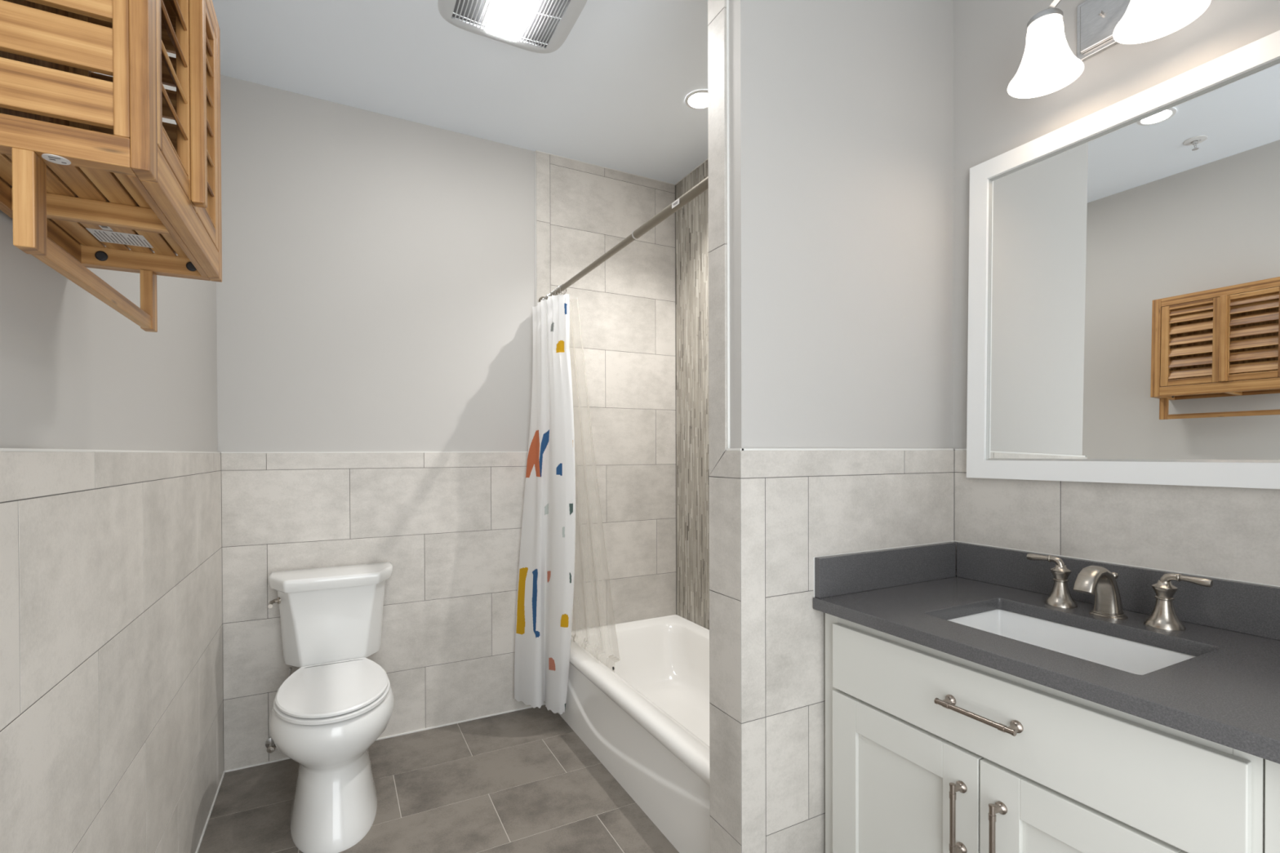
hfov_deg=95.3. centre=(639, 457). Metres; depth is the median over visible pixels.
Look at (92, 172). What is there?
upper cabinet
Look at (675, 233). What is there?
trim
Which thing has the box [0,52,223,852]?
wall
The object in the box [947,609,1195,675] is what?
sink basin
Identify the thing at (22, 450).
trim
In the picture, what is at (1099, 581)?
faucet
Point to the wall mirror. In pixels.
(1124, 277)
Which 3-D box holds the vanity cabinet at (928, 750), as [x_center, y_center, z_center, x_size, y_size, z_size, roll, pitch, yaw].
[0.950,0.830,1.250,0.614,0.849,0.988,0,0,-28]
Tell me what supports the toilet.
on the floor
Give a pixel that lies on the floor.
(523, 780)
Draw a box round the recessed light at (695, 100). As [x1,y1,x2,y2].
[684,89,707,109]
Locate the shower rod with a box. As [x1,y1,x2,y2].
[538,176,708,302]
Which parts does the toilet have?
flush lever, tank lid, tank, bowl, seat, lid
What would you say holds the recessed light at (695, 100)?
in the ceiling
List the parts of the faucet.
lever, handle, spout, spout, lift knob, handle, lever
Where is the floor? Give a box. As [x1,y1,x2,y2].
[197,704,679,852]
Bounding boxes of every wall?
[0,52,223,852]
[216,74,676,770]
[675,0,1279,630]
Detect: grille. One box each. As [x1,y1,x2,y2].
[450,0,498,31]
[518,0,571,48]
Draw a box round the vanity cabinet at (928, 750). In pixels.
[825,613,1279,852]
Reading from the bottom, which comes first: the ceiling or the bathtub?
the bathtub
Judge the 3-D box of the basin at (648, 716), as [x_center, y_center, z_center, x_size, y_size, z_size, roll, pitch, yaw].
[0.223,1.044,2.455,0.761,0.296,1.521,0,0,-28]
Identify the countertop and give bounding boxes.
[813,542,1279,764]
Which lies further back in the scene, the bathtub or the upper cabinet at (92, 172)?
the bathtub
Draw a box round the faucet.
[1026,553,1213,631]
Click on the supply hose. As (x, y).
(290, 668)
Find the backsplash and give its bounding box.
[956,542,1279,639]
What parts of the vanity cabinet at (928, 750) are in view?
door, handle, handle, handle, door, filler panel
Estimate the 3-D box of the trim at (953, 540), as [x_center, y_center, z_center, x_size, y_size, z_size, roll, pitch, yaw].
[0.957,0.335,1.256,0.593,0.138,0.998,0,0,-28]
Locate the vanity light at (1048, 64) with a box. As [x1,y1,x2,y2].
[1007,0,1211,98]
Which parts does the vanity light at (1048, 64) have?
bulb, lamp shade, arm, plate, plate, bulb, lamp shade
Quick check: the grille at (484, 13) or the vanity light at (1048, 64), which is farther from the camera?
the grille at (484, 13)
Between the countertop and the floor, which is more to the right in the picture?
the countertop
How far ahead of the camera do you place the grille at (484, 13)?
1.99 m
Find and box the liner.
[571,312,614,670]
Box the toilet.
[267,562,394,852]
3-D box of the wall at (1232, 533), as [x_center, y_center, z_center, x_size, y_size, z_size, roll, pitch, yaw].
[0.981,-0.141,1.978,0.152,2.778,3.340,0,0,-28]
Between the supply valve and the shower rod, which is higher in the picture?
the shower rod
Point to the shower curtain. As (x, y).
(546, 569)
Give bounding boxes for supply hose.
[287,667,291,678]
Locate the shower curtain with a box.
[514,293,575,714]
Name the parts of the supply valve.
handle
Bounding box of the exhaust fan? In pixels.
[437,0,586,53]
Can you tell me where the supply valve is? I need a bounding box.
[265,737,275,753]
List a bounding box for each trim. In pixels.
[0,0,966,453]
[195,702,545,852]
[221,232,676,716]
[813,540,1279,597]
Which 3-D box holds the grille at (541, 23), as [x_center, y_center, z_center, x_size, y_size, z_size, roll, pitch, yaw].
[-0.324,-1.513,2.000,0.116,0.019,0.325,0,0,-28]
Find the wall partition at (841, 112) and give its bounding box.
[707,0,954,852]
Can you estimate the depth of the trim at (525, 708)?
2.42 m
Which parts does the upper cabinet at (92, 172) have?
bar post, panel, panel, rail, rail, panel, bar post, panel, door, frame, door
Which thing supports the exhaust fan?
in the ceiling
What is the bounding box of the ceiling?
[212,0,708,184]
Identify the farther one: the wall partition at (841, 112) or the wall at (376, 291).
the wall at (376, 291)
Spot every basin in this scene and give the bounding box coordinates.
[569,614,709,786]
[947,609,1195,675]
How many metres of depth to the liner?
2.68 m
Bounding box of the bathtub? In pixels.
[558,614,710,852]
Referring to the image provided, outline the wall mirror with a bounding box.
[966,30,1279,488]
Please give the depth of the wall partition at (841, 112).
1.56 m
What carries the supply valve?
attached to the wall at (376, 291)
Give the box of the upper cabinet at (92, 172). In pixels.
[0,0,222,332]

